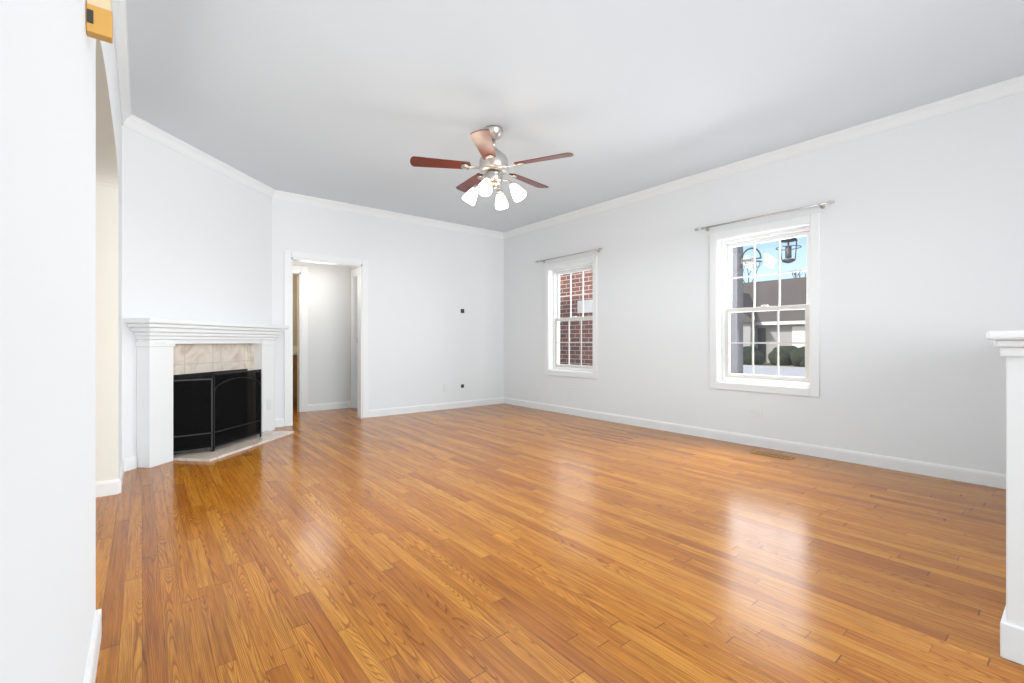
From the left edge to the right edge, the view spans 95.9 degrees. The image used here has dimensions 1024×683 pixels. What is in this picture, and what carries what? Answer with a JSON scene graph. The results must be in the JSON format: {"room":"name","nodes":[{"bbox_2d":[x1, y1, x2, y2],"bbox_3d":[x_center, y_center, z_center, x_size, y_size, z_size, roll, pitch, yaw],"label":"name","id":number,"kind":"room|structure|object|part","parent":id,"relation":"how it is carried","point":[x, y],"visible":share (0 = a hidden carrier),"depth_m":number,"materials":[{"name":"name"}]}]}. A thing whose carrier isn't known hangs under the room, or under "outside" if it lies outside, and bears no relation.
{"room":"living room","nodes":[
{"label":"living room","id":0,"kind":"room"},
{"bbox_2d":[0,0,121,682],"bbox_3d":[-0.449,-0.370,0.249,0.150,2.710,8.550,0,0,-39],"label":"wall","id":1,"kind":"structure","parent":0,"point":[47,331],"depth_m":0.77,"materials":[{"name":"white paint"}]},
{"bbox_2d":[83,609,101,682],"bbox_3d":[0.392,0.938,-0.670,0.014,0.095,5.664,0,0,-39],"label":"baseboard","id":2,"kind":"structure","parent":1,"relation":"attached to","point":[94,648],"depth_m":1.37,"materials":[{"name":"white paint"}]},
{"bbox_2d":[86,0,112,43],"bbox_3d":[-1.145,-1.080,1.282,0.054,0.470,0.038,0,0,-39],"label":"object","id":3,"kind":"structure","parent":1,"relation":"attached to","point":[99,20],"depth_m":1.27,"materials":[{"name":"orange paint"}]},
{"bbox_2d":[96,39,117,481],"bbox_3d":[-2.022,-0.081,2.211,0.151,2.132,1.880,0,0,-39],"label":"wall","id":4,"kind":"structure","parent":1,"relation":"attached to","point":[106,315],"depth_m":2.94,"materials":[{"name":"white paint"}]},
{"bbox_2d":[122,125,271,458],"bbox_3d":[-2.905,-0.370,4.390,0.120,2.710,2.050,0,0,6],"label":"wall","id":5,"kind":"structure","parent":0,"point":[196,240],"depth_m":4.05,"materials":[{"name":"white paint"}]},
{"bbox_2d":[115,457,130,493],"bbox_3d":[-2.756,0.938,3.272,0.030,0.095,0.722,0,0,-39],"label":"baseboard","id":6,"kind":"structure","parent":5,"relation":"attached to","point":[125,463],"depth_m":3.20,"materials":[{"name":"white paint"}]},
{"bbox_2d":[293,274,296,345],"bbox_3d":[-4.339,-0.370,7.607,2.340,2.710,0.100,0,0,-39],"label":"wall","id":7,"kind":"structure","parent":0,"point":[294,309],"depth_m":7.99,"materials":[{"name":"beige paint"}]},
{"bbox_2d":[293,261,352,404],"bbox_3d":[-3.256,-0.370,6.271,2.360,2.710,0.140,0,0,-39],"label":"wall","id":8,"kind":"structure","parent":0,"point":[329,333],"depth_m":6.69,"materials":[{"name":"white paint"}]},
{"bbox_2d":[293,265,356,411],"bbox_3d":[-2.715,-0.035,6.128,1.705,2.040,1.040,0,0,-39],"label":"door frame","id":9,"kind":"structure","parent":8,"relation":"attached to","point":[301,272],"depth_m":6.49,"materials":[{"name":"white paint"}]},
{"bbox_2d":[272,199,503,418],"bbox_3d":[-1.480,-0.370,6.374,3.760,2.710,0.120,0,0,-39],"label":"wall","id":10,"kind":"structure","parent":0,"point":[427,338],"depth_m":6.41,"materials":[{"name":"white paint"}]},
{"bbox_2d":[284,250,367,425],"bbox_3d":[-2.291,-0.037,5.714,1.000,2.045,0.136,0,0,-39],"label":"door frame","id":11,"kind":"structure","parent":10,"relation":"attached to","point":[290,257],"depth_m":5.72,"materials":[{"name":"white paint"}]},
{"bbox_2d":[368,397,502,417],"bbox_3d":[-1.014,0.938,6.668,2.185,0.095,0.024,0,0,-39],"label":"baseboard","id":12,"kind":"structure","parent":10,"relation":"attached to","point":[460,404],"depth_m":6.56,"materials":[{"name":"white paint"}]},
{"bbox_2d":[95,403,1023,682],"bbox_3d":[-1.286,1.045,2.493,8.310,0.120,13.100,0,0,-39],"label":"floor","id":13,"kind":"structure","parent":0,"point":[499,543],"depth_m":2.06,"materials":[{"name":"brown wood"}]},
{"bbox_2d":[124,318,293,467],"bbox_3d":[-2.626,0.403,4.359,0.438,1.165,1.780,0,0,6],"label":"fireplace","id":14,"kind":"object","parent":13,"relation":"on","point":[178,349],"visible":0.71,"depth_m":3.96,"materials":[{"name":"white paint"}]},
{"bbox_2d":[173,369,260,452],"bbox_3d":[-2.677,0.622,4.365,0.214,0.680,1.100,0,0,6],"label":"fire screen","id":15,"kind":"object","parent":14,"relation":"on","point":[217,410],"visible":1,"depth_m":4.07,"materials":[{"name":"black metal"}]},
{"bbox_2d":[293,354,296,405],"bbox_3d":[-3.771,0.595,6.881,2.080,0.780,0.544,0,0,-39],"label":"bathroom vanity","id":16,"kind":"object","parent":13,"relation":"on","point":[294,375],"depth_m":6.97,"materials":[{"name":"brown wood"}]},
{"bbox_2d":[750,450,794,459],"bbox_3d":[2.252,0.981,3.995,0.110,0.006,0.320,0,0,-39],"label":"floor vent","id":17,"kind":"object","parent":13,"relation":"in","point":[773,455],"visible":0.96,"depth_m":3.97,"materials":[{"name":"brown wood"}]},
{"bbox_2d":[126,0,1023,231],"bbox_3d":[-1.286,-1.800,2.493,8.310,0.150,13.100,0,0,-39],"label":"ceiling","id":18,"kind":"structure","parent":0,"point":[359,102],"depth_m":3.07,"materials":[{"name":"white paint"}]},
{"bbox_2d":[410,125,573,209],"bbox_3d":[-0.144,-1.422,3.788,1.264,0.601,1.264,0,0,-39],"label":"ceiling fan","id":19,"kind":"object","parent":18,"relation":"hanging from","point":[493,165],"visible":1,"depth_m":3.68,"materials":[{"name":"brown wood"}]},
{"bbox_2d":[504,92,1023,473],"bbox_3d":[2.910,-0.370,3.741,0.200,2.710,9.800,0,0,-39],"label":"wall","id":20,"kind":"structure","parent":0,"point":[921,258],"depth_m":3.75,"materials":[{"name":"white paint"}]},
{"bbox_2d":[111,0,1023,238],"bbox_3d":[0.995,-1.681,2.290,4.784,0.088,9.530,0,0,-39],"label":"crown molding","id":21,"kind":"structure","parent":20,"relation":"attached to","point":[1006,88],"depth_m":4.04,"materials":[{"name":"white paint"}]},
{"bbox_2d":[535,248,601,262],"bbox_3d":[0.747,-1.150,6.211,0.084,0.043,1.220,0,0,-39],"label":"curtain rod","id":22,"kind":"object","parent":20,"relation":"attached to","point":[597,250],"visible":1,"depth_m":6.11,"materials":[{"name":"silver metal"}]},
{"bbox_2d":[545,255,596,378],"bbox_3d":[0.849,-0.310,6.293,0.206,1.570,0.970,0,0,-39],"label":"window","id":23,"kind":"structure","parent":20,"relation":"in","point":[549,269],"depth_m":6.42,"materials":[{"name":"white paint"}]},
{"bbox_3d":[0.885,-0.310,6.321,0.115,1.416,0.816,0,0,-39],"label":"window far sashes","id":24,"kind":"part","parent":23,"relation":"part of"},
{"bbox_2d":[503,397,1005,488],"bbox_3d":[1.640,0.938,5.171,0.034,0.095,5.700,0,0,-39],"label":"baseboard","id":25,"kind":"structure","parent":20,"relation":"attached to","point":[867,459],"depth_m":4.02,"materials":[{"name":"white paint"}]},
{"bbox_2d":[710,213,819,396],"bbox_3d":[2.370,-0.310,4.352,0.153,1.570,0.970,0,0,-39],"label":"window","id":26,"kind":"structure","parent":20,"relation":"in","point":[812,221],"depth_m":4.29,"materials":[{"name":"white paint"}]},
{"bbox_2d":[722,226,809,386],"bbox_3d":[2.426,-0.310,4.397,0.115,1.416,0.816,0,0,-39],"label":"window frame","id":27,"kind":"structure","parent":26,"relation":"attached to","point":[727,277],"depth_m":4.43,"materials":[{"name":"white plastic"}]},
{"bbox_2d":[695,200,834,230],"bbox_3d":[2.288,-1.150,4.287,0.084,0.043,1.220,0,0,-39],"label":"curtain rod","id":28,"kind":"object","parent":20,"relation":"attached to","point":[821,205],"visible":1,"depth_m":4.17,"materials":[{"name":"silver metal"}]},
{"bbox_2d":[776,238,801,262],"bbox_3d":[3.288,-1.695,5.492,0.270,1.520,0.270,0,0,-39],"label":"hanging lantern","id":29,"kind":"object","parent":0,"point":[788,252],"depth_m":5.46,"materials":[{"name":"black metal"}]},
{"bbox_2d":[986,331,1023,664],"bbox_3d":[2.529,0.476,2.097,2.450,1.018,0.290,0,0,-39],"label":"column","id":30,"kind":"structure","parent":0,"point":[1010,344],"depth_m":1.42,"materials":[{"name":"white paint"}]},
{"label":"outside","id":31,"kind":"structure","parent":0,"visible":0},
{"bbox_2d":[743,362,806,386],"bbox_3d":[48.664,1.200,38.987,115.290,0.310,120.000,0,0,-39],"label":"ground","id":32,"kind":"structure","parent":31,"point":[771,369],"depth_m":21.06,"materials":[{"name":"beige"}]},
{"bbox_2d":[560,270,592,370],"bbox_3d":[-0.330,-2.340,10.178,0.388,7.350,7.700,0,0,-39],"label":"brick","id":33,"kind":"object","parent":32,"relation":"on","point":[575,357],"depth_m":8.17,"materials":[{"name":"red brick"}]},
{"bbox_2d":[730,246,761,373],"bbox_3d":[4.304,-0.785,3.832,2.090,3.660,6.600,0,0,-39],"label":"porch post","id":34,"kind":"object","parent":32,"relation":"on","point":[738,332],"depth_m":5.50,"materials":[{"name":"grey"}]},
{"bbox_3d":[2.808,-0.989,5.420,0.018,0.229,0.246,0,0,-39],"label":"hanger bracket","id":35,"kind":"part","parent":34,"relation":"part of","materials":[{"name":"metal"}]},
{"bbox_2d":[743,261,760,282],"bbox_3d":[24.512,-3.591,47.300,2.262,9.852,2.636,0,0,-39],"label":"tree","id":36,"kind":"object","parent":32,"relation":"on","point":[751,269],"depth_m":47.72,"materials":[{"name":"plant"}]},
{"bbox_2d":[743,346,765,364],"bbox_3d":[14.023,0.938,27.117,1.791,1.322,1.693,0,0,-39],"label":"bush","id":37,"kind":"object","parent":32,"relation":"on","point":[747,354],"depth_m":26.47,"materials":[{"name":"green plant"}]},
{"bbox_2d":[743,277,805,362],"bbox_3d":[20.084,-1.640,33.388,13.900,5.950,23.000,0,0,-39],"label":"house","id":38,"kind":"structure","parent":32,"relation":"on","point":[795,321],"depth_m":29.52,"materials":[{"name":"grey"}]},
{"bbox_2d":[768,349,791,365],"bbox_3d":[15.149,0.940,26.092,1.398,1.088,1.271,0,0,-39],"label":"bush","id":39,"kind":"object","parent":32,"relation":"on","point":[784,360],"depth_m":25.65,"materials":[{"name":"green plant"}]},
{"bbox_2d":[772,346,796,364],"bbox_3d":[16.240,0.903,27.224,1.989,1.329,1.791,0,0,-39],"label":"bush","id":40,"kind":"object","parent":32,"relation":"on","point":[784,348],"depth_m":26.66,"materials":[{"name":"green plant"}]},
{"bbox_2d":[789,346,804,366],"bbox_3d":[15.748,0.879,24.632,1.706,1.307,1.830,0,0,-39],"label":"bush","id":41,"kind":"object","parent":32,"relation":"on","point":[795,353],"depth_m":24.30,"materials":[{"name":"green plant"}]}
]}

